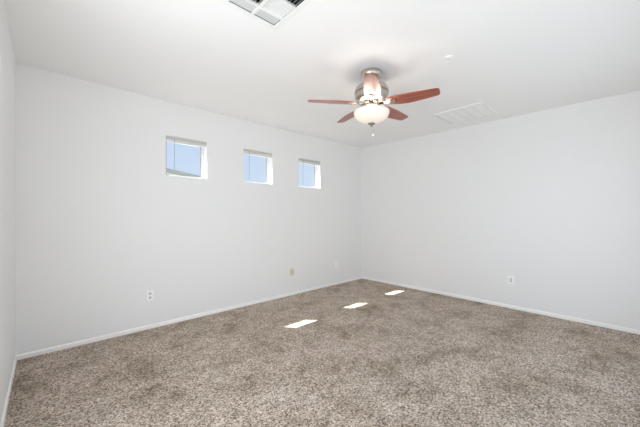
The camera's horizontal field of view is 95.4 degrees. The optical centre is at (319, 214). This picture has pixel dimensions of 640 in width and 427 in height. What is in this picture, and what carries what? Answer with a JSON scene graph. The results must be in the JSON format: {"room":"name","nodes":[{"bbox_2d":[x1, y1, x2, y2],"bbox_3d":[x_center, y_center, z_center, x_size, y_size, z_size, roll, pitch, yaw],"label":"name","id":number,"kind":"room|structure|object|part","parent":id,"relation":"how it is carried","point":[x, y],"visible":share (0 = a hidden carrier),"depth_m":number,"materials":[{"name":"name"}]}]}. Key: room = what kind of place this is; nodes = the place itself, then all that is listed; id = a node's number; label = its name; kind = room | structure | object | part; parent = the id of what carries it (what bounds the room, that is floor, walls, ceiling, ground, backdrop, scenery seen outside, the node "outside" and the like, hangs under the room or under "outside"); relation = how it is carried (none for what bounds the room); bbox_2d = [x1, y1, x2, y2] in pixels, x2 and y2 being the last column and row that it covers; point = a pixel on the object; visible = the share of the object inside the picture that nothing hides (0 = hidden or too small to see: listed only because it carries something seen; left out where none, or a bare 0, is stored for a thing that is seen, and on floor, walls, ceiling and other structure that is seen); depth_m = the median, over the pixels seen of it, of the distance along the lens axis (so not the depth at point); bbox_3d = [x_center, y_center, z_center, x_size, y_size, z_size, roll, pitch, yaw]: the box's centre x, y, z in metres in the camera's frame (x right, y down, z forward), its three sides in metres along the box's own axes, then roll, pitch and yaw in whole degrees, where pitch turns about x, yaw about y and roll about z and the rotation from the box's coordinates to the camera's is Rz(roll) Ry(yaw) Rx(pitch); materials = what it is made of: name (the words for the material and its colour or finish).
{"room":"empty bedroom","nodes":[
{"label":"empty bedroom","id":0,"kind":"room"},
{"bbox_2d":[0,0,15,423],"bbox_3d":[-1.391,-0.027,1.063,0.155,2.740,4.605,0,0,-43],"label":"wall","id":1,"kind":"structure","parent":0,"point":[8,64],"depth_m":2.07,"materials":[{"name":"white paint"}]},
{"bbox_2d":[0,356,16,426],"bbox_3d":[-1.328,1.320,1.116,0.010,0.046,4.285,0,0,-43],"label":"baseboard","id":2,"kind":"structure","parent":1,"relation":"attached to","point":[15,361],"depth_m":2.11,"materials":[{"name":"white paint"}]},
{"bbox_2d":[16,63,361,354],"bbox_3d":[-1.013,-0.027,4.470,5.060,2.740,0.155,0,0,-43],"label":"wall","id":3,"kind":"structure","parent":0,"point":[101,223],"depth_m":3.43,"materials":[{"name":"white paint"}]},
{"bbox_2d":[147,290,152,300],"bbox_3d":[-2.002,0.953,3.429,0.072,0.116,0.010,0,0,-43],"label":"wall outlet","id":4,"kind":"object","parent":3,"relation":"attached to","point":[149,293],"visible":1,"depth_m":3.42,"materials":[{"name":"white plastic"}]},
{"bbox_2d":[170,147,203,177],"bbox_3d":[-1.782,-0.726,3.815,0.503,0.488,0.044,0,0,-43],"label":"window","id":5,"kind":"structure","parent":3,"relation":"in","point":[201,148],"depth_m":3.96,"materials":[{"name":"white plastic"}]},
{"bbox_2d":[166,136,205,172],"bbox_3d":[-1.713,-0.745,3.741,0.495,0.449,0.054,0,0,-43],"label":"window blind","id":6,"kind":"object","parent":5,"relation":"attached to","point":[170,139],"visible":0.91,"depth_m":3.69,"materials":[{"name":"grey plastic"}]},
{"bbox_3d":[-1.716,-0.905,3.745,0.479,0.014,0.032,0,0,-43],"label":"rail","id":7,"kind":"part","parent":6,"relation":"part of","materials":[{"name":"white plastic"}]},
{"bbox_2d":[16,276,361,359],"bbox_3d":[-0.956,1.320,4.410,5.060,0.046,0.010,0,0,-43],"label":"baseboard","id":8,"kind":"structure","parent":3,"relation":"attached to","point":[112,335],"depth_m":3.48,"materials":[{"name":"white paint"}]},
{"bbox_2d":[244,158,268,183],"bbox_3d":[-1.023,-0.726,4.527,0.504,0.488,0.044,0,0,-43],"label":"window","id":9,"kind":"structure","parent":3,"relation":"in","point":[267,159],"depth_m":4.67,"materials":[{"name":"white plastic"}]},
{"bbox_2d":[244,149,271,179],"bbox_3d":[-0.954,-0.745,4.454,0.496,0.449,0.054,0,0,-43],"label":"window blind","id":10,"kind":"object","parent":9,"relation":"attached to","point":[246,151],"visible":0.86,"depth_m":4.41,"materials":[{"name":"grey plastic"}]},
{"bbox_3d":[-0.957,-0.905,4.457,0.480,0.014,0.032,0,0,-43],"label":"rail","id":11,"kind":"part","parent":10,"relation":"part of","materials":[{"name":"white plastic"}]},
{"bbox_3d":[-1.023,-0.726,4.527,0.504,0.488,0.044,0,0,-43],"label":"frame","id":12,"kind":"part","parent":9,"relation":"part of","materials":[{"name":"white plastic"}]},
{"bbox_2d":[299,165,316,187],"bbox_3d":[-0.265,-0.726,5.239,0.510,0.488,0.044,0,0,-43],"label":"window","id":13,"kind":"structure","parent":3,"relation":"in","point":[315,166],"depth_m":5.38,"materials":[{"name":"white plastic"}]},
{"bbox_3d":[-0.265,-0.726,5.239,0.510,0.488,0.044,0,0,-43],"label":"frame","id":14,"kind":"part","parent":13,"relation":"part of","materials":[{"name":"white plastic"}]},
{"bbox_2d":[299,158,319,165],"bbox_3d":[-0.196,-0.745,5.165,0.502,0.449,0.054,0,0,-43],"label":"window blind","id":15,"kind":"object","parent":3,"relation":"attached to","point":[305,161],"visible":0.87,"depth_m":5.15,"materials":[{"name":"grey plastic"}]},
{"bbox_2d":[3,0,639,147],"bbox_3d":[0.510,-1.457,2.848,5.370,0.120,4.605,0,0,-43],"label":"ceiling","id":16,"kind":"structure","parent":0,"point":[512,57],"depth_m":2.55,"materials":[{"name":"white paint"}]},
{"bbox_2d":[221,0,312,29],"bbox_3d":[-0.346,-1.448,1.891,0.426,0.123,0.426,0,0,-43],"label":"ceiling vent","id":17,"kind":"object","parent":16,"relation":"in","point":[273,14],"visible":1,"depth_m":1.98,"materials":[{"name":"white metal"}]},
{"bbox_2d":[308,67,439,135],"bbox_3d":[0.456,-1.084,2.853,1.152,0.626,1.205,0,0,-7],"label":"ceiling fan","id":18,"kind":"object","parent":16,"relation":"hanging from","point":[372,92],"visible":1,"depth_m":2.75,"materials":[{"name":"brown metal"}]},
{"bbox_3d":[0.115,-1.084,2.798,0.461,0.009,0.149,0,12,-7],"label":"blade","id":19,"kind":"part","parent":18,"relation":"part of","materials":[{"name":"brown wood"}]},
{"bbox_3d":[0.326,-1.084,3.212,0.149,0.009,0.461,-13,6,-25],"label":"blade","id":20,"kind":"part","parent":18,"relation":"part of","materials":[{"name":"brown wood"}]},
{"bbox_3d":[0.506,-0.957,2.860,0.346,0.120,0.346,0,0,-43],"label":"lamp shade","id":21,"kind":"part","parent":18,"relation":"part of","materials":[{"name":"beige glass"}]},
{"bbox_3d":[0.444,-1.084,2.469,0.149,0.009,0.461,12,2,11],"label":"blade","id":22,"kind":"part","parent":18,"relation":"part of","materials":[{"name":"brown wood"}]},
{"bbox_3d":[0.786,-1.084,3.139,0.461,0.009,0.149,0,-12,-43],"label":"blade","id":23,"kind":"part","parent":18,"relation":"part of","materials":[{"name":"brown wood"}]},
{"bbox_3d":[0.858,-1.084,2.680,0.461,0.009,0.149,0,-12,29],"label":"blade","id":24,"kind":"part","parent":18,"relation":"part of","materials":[{"name":"brown wood"}]},
{"bbox_2d":[445,55,452,62],"bbox_3d":[1.143,-1.375,2.577,0.060,0.045,0.060,0,0,-43],"label":"sprinkler","id":25,"kind":"object","parent":16,"relation":"attached to","point":[448,57],"visible":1,"depth_m":2.57,"materials":[{"name":"white"}]},
{"bbox_2d":[433,102,497,124],"bbox_3d":[2.011,-1.388,4.034,0.615,0.018,0.630,0,0,-43],"label":"ceiling vent","id":26,"kind":"object","parent":16,"relation":"in","point":[479,110],"visible":1,"depth_m":4.00,"materials":[{"name":"white metal"}]},
{"bbox_3d":[1.855,-1.391,4.201,0.554,0.009,0.104,0,0,-43],"label":"louver panel","id":27,"kind":"part","parent":26,"relation":"part of","materials":[{"name":"white metal"}]},
{"bbox_3d":[1.933,-1.391,4.117,0.554,0.009,0.104,0,0,-43],"label":"louver panel","id":28,"kind":"part","parent":26,"relation":"part of","materials":[{"name":"white metal"}]},
{"bbox_3d":[2.011,-1.391,4.034,0.554,0.009,0.104,0,0,-43],"label":"louver panel","id":29,"kind":"part","parent":26,"relation":"part of","materials":[{"name":"white metal"}]},
{"bbox_3d":[2.089,-1.391,3.951,0.554,0.009,0.104,0,0,-43],"label":"louver panel","id":30,"kind":"part","parent":26,"relation":"part of","materials":[{"name":"white metal"}]},
{"bbox_3d":[2.167,-1.391,3.868,0.554,0.009,0.104,0,0,-43],"label":"louver panel","id":31,"kind":"part","parent":26,"relation":"part of","materials":[{"name":"white metal"}]},
{"bbox_2d":[4,279,639,426],"bbox_3d":[0.510,1.403,2.848,5.370,0.120,4.605,0,0,-43],"label":"floor","id":32,"kind":"structure","parent":0,"point":[360,352],"depth_m":2.52,"materials":[{"name":"carpet"}]},
{"bbox_2d":[362,90,639,329],"bbox_3d":[2.411,-0.027,4.633,0.155,2.740,4.605,0,0,-43],"label":"wall","id":33,"kind":"structure","parent":0,"point":[548,200],"depth_m":4.07,"materials":[{"name":"white paint"}]},
{"bbox_2d":[362,276,639,334],"bbox_3d":[2.354,1.320,4.572,0.010,0.046,4.285,0,0,-43],"label":"baseboard","id":34,"kind":"structure","parent":33,"relation":"attached to","point":[609,326],"depth_m":4.07,"materials":[{"name":"white paint"}]},
{"bbox_2d":[508,276,513,283],"bbox_3d":[2.735,0.936,4.168,0.009,0.116,0.072,0,0,-43],"label":"wall outlet","id":35,"kind":"object","parent":33,"relation":"attached to","point":[510,278],"visible":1,"depth_m":4.17,"materials":[{"name":"white plastic"}]},
{"label":"outside","id":36,"kind":"structure","parent":0,"visible":0},
{"bbox_3d":[-21.883,1.693,30.617,90.000,0.100,65.400,0,0,-43],"label":"ground","id":37,"kind":"structure","parent":36,"visible":0},
{"bbox_2d":[166,168,199,176],"bbox_3d":[-14.718,-0.832,20.062,13.400,4.950,9.400,0,0,-43],"label":"neighbor house","id":38,"kind":"structure","parent":37,"relation":"on","point":[168,171],"depth_m":18.92,"materials":[{"name":"white paint"}]}
]}

